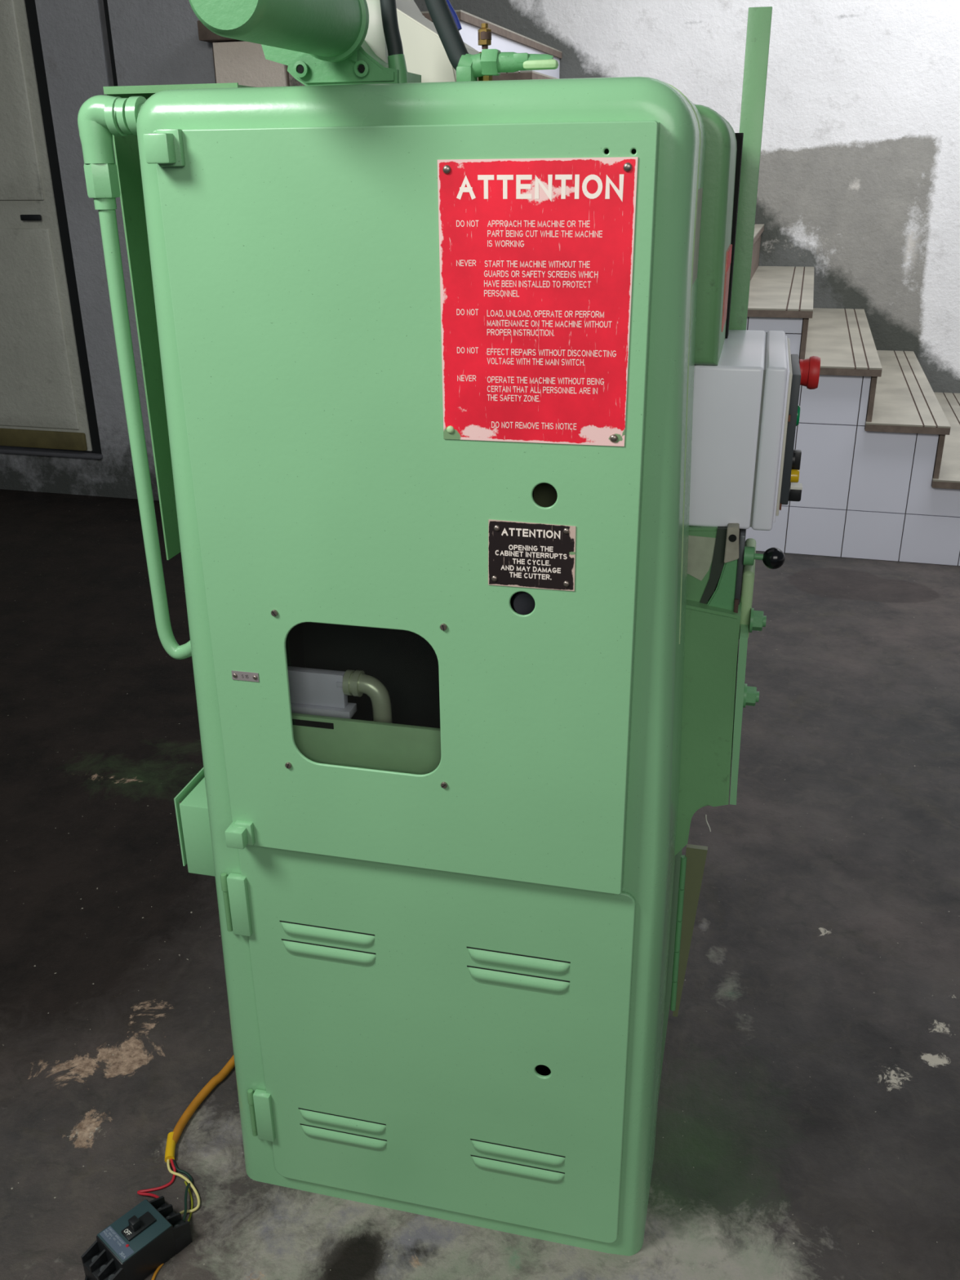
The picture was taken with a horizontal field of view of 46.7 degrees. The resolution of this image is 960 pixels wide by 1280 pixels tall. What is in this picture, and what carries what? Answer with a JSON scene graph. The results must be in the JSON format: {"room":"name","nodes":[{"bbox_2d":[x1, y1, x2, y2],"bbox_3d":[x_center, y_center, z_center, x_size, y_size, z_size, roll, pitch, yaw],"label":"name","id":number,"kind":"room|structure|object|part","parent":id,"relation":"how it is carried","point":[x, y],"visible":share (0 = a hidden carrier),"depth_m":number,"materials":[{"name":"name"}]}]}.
{"room":"industrial workshop","nodes":[
{"label":"industrial workshop","id":0,"kind":"room"},
{"bbox_2d":[0,0,215,500],"bbox_3d":[-2.441,-2.351,5.021,2.865,3.400,0.131,6,24,15],"label":"wall","id":1,"kind":"structure","parent":0,"point":[73,35],"depth_m":4.86,"materials":[{"name":"grey paint"}]},
{"bbox_2d":[0,0,102,458],"bbox_3d":[-2.395,-2.430,4.956,1.170,3.204,0.160,6,24,14],"label":"door","id":2,"kind":"structure","parent":1,"relation":"in","point":[47,405],"depth_m":5.12,"materials":[{"name":"paint"}]},
{"bbox_3d":[-2.429,-2.855,4.724,0.980,1.840,0.014,6,24,14],"label":"panel","id":3,"kind":"part","parent":2,"relation":"part of","materials":[{"name":"paint"}]},
{"bbox_3d":[-2.413,-1.482,5.315,0.980,0.910,0.014,6,24,14],"label":"panel","id":4,"kind":"part","parent":2,"relation":"part of","materials":[{"name":"paint"}]},
{"bbox_3d":[-2.433,-1.011,5.519,1.090,0.087,0.022,6,24,14],"label":"rail","id":5,"kind":"part","parent":2,"relation":"part of","materials":[{"name":"gold metal"}]},
{"bbox_3d":[-2.378,-0.967,5.586,1.170,0.016,0.160,6,24,14],"label":"sill","id":6,"kind":"part","parent":2,"relation":"part of","materials":[{"name":"black metal"}]},
{"bbox_2d":[102,0,117,86],"bbox_3d":[-1.521,-2.269,4.806,0.050,3.400,0.080,6,24,14],"label":"trim","id":7,"kind":"structure","parent":1,"relation":"attached to","point":[105,2],"depth_m":4.67,"materials":[{"name":"black"}]},
{"bbox_2d":[0,488,959,1279],"bbox_3d":[-0.183,0.314,3.069,10.000,0.001,9.600,5,24,13],"label":"floor","id":8,"kind":"structure","parent":0,"point":[808,1117],"depth_m":2.26,"materials":[{"name":"concrete"}]},
{"bbox_2d":[80,1195,191,1279],"bbox_3d":[-0.508,0.887,1.645,0.071,0.080,0.138,19,30,38],"label":"circuit breaker","id":9,"kind":"object","parent":8,"relation":"on","point":[133,1246],"visible":1,"depth_m":1.63,"materials":[{"name":"black plastic"}]},
{"bbox_3d":[-0.503,0.864,1.640,0.022,0.004,0.046,19,30,38],"label":"toggle frame","id":10,"kind":"part","parent":9,"relation":"part of","materials":[{"name":"black plastic"}]},
{"bbox_2d":[151,1263,164,1279],"bbox_3d":[-0.472,0.928,1.645,0.011,0.004,0.078,5,24,13],"label":"wire","id":11,"kind":"object","parent":9,"relation":"attached to","point":[158,1268],"visible":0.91,"depth_m":1.64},
{"bbox_2d":[137,1055,235,1222],"bbox_3d":[-0.420,0.752,2.025,0.114,0.026,0.714,5,24,13],"label":"power cable","id":12,"kind":"object","parent":8,"relation":"on","point":[173,1137],"visible":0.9,"depth_m":1.84,"materials":[{"name":"yellow plastic"}]},
{"bbox_2d":[77,0,820,1256],"bbox_3d":[-0.012,-0.021,1.583,0.887,1.787,0.750,5,24,13],"label":"machine","id":13,"kind":"object","parent":8,"relation":"on","point":[469,428],"visible":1,"depth_m":1.32,"materials":[{"name":"green paint"}]},
{"bbox_2d":[102,82,254,559],"bbox_3d":[-0.324,-0.467,1.646,0.178,0.614,0.406,5,24,13],"label":"panel","id":14,"kind":"object","parent":13,"relation":"attached to","point":[126,148],"depth_m":1.48,"materials":[{"name":"green paint"}]},
{"bbox_3d":[-0.225,-0.712,1.357,0.081,0.031,0.020,5,24,13],"label":"tail plate","id":15,"kind":"part","parent":13,"relation":"part of","materials":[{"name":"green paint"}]},
{"bbox_2d":[291,712,440,774],"bbox_3d":[-0.067,0.187,1.433,0.461,0.165,0.008,5,24,13],"label":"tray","id":16,"kind":"object","parent":13,"relation":"on","point":[347,742],"depth_m":1.43,"materials":[{"name":"green paint"}]},
{"bbox_3d":[-0.082,-0.106,1.268,0.520,0.872,0.004,5,24,13],"label":"door","id":17,"kind":"part","parent":13,"relation":"part of","materials":[{"name":"green paint"}]},
{"bbox_3d":[-0.064,0.583,1.580,0.542,0.624,0.006,5,24,13],"label":"door","id":18,"kind":"part","parent":13,"relation":"part of","materials":[{"name":"green paint"}]},
{"bbox_3d":[0.057,-0.046,1.303,0.032,0.032,0.030,5,24,13],"label":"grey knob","id":19,"kind":"part","parent":13,"relation":"part of","materials":[{"name":"black plastic"}]},
{"bbox_3d":[0.057,-0.094,1.233,0.098,0.077,0.001,5,24,13],"label":"warning plate","id":20,"kind":"part","parent":13,"relation":"part of","materials":[{"name":"black metal"}]},
{"bbox_3d":[0.055,-0.337,1.128,0.197,0.278,0.001,5,24,13],"label":"warning plate","id":21,"kind":"part","parent":13,"relation":"part of","materials":[{"name":"red metal"}]},
{"bbox_3d":[0.058,-0.630,1.215,0.055,0.013,0.018,5,24,13],"label":"valve lever","id":22,"kind":"part","parent":13,"relation":"part of","materials":[{"name":"green metal"}]},
{"bbox_3d":[0.334,0.469,1.772,0.034,0.330,0.010,5,24,13],"label":"access panel","id":23,"kind":"part","parent":13,"relation":"part of","materials":[{"name":"paint"}]},
{"bbox_3d":[0.372,0.073,1.593,0.016,0.253,0.205,5,24,13],"label":"apron plate","id":24,"kind":"part","parent":13,"relation":"part of","materials":[{"name":"green paint"}]},
{"bbox_3d":[0.355,-0.124,1.512,0.008,0.095,0.185,5,24,13],"label":"steel slide plate","id":25,"kind":"part","parent":13,"relation":"part of","materials":[{"name":"grey metal"}]},
{"bbox_3d":[0.383,-0.398,1.692,0.031,0.984,0.040,5,24,13],"label":"guide rail","id":26,"kind":"part","parent":13,"relation":"part of","materials":[{"name":"green metal"}]},
{"bbox_3d":[0.360,-0.106,1.420,0.022,0.008,0.008,5,24,13],"label":"lever","id":27,"kind":"part","parent":13,"relation":"part of","materials":[{"name":"green paint"}]},
{"bbox_3d":[0.396,-0.296,1.523,0.026,0.206,0.323,5,24,13],"label":"box lid","id":28,"kind":"part","parent":13,"relation":"part of","materials":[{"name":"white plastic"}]},
{"bbox_3d":[0.374,-0.104,1.417,0.028,0.028,0.028,5,24,13],"label":"ball knob","id":29,"kind":"part","parent":13,"relation":"part of","materials":[{"name":"black plastic"}]},
{"bbox_2d":[779,354,800,504],"bbox_3d":[0.405,-0.278,1.457,0.010,0.164,0.160,5,24,13],"label":"switch plate","id":30,"kind":"object","parent":13,"relation":"attached to","point":[789,458],"depth_m":1.39,"materials":[{"name":"black metal"}]},
{"bbox_2d":[790,469,799,483],"bbox_3d":[0.404,-0.211,1.430,0.011,0.017,0.017,5,24,13],"label":"lamp","id":31,"kind":"object","parent":13,"relation":"on","point":[794,473],"depth_m":1.42,"materials":[{"name":"yellow plastic"}]},
{"bbox_2d":[788,482,802,501],"bbox_3d":[0.407,-0.195,1.448,0.023,0.029,0.029,5,24,13],"label":"switch","id":32,"kind":"object","parent":13,"relation":"attached to","point":[795,489],"depth_m":1.44,"materials":[{"name":"black plastic"}]},
{"bbox_3d":[0.407,-0.232,1.432,0.012,0.025,0.024,5,24,13],"label":"selector knob","id":33,"kind":"part","parent":13,"relation":"part of","materials":[{"name":"black plastic"}]},
{"bbox_2d":[197,9,959,565],"bbox_3d":[0.842,-1.692,5.146,3.535,2.020,1.845,6,24,14],"label":"staircase","id":34,"kind":"structure","parent":8,"relation":"on","point":[879,471],"depth_m":4.42,"materials":[{"name":"tile"}]},
{"bbox_3d":[-0.912,-1.940,4.600,0.300,0.945,0.030,6,24,14],"label":"landing panel","id":35,"kind":"part","parent":34,"relation":"part of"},
{"bbox_3d":[-0.422,-1.891,4.479,0.685,0.940,0.020,6,24,14],"label":"landing panel","id":36,"kind":"part","parent":34,"relation":"part of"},
{"bbox_2d":[413,0,959,393],"bbox_3d":[1.439,-2.922,5.481,9.200,4.000,0.001,6,24,14],"label":"wall","id":37,"kind":"structure","parent":0,"point":[859,184],"depth_m":5.60,"materials":[{"name":"paint"}]}
]}

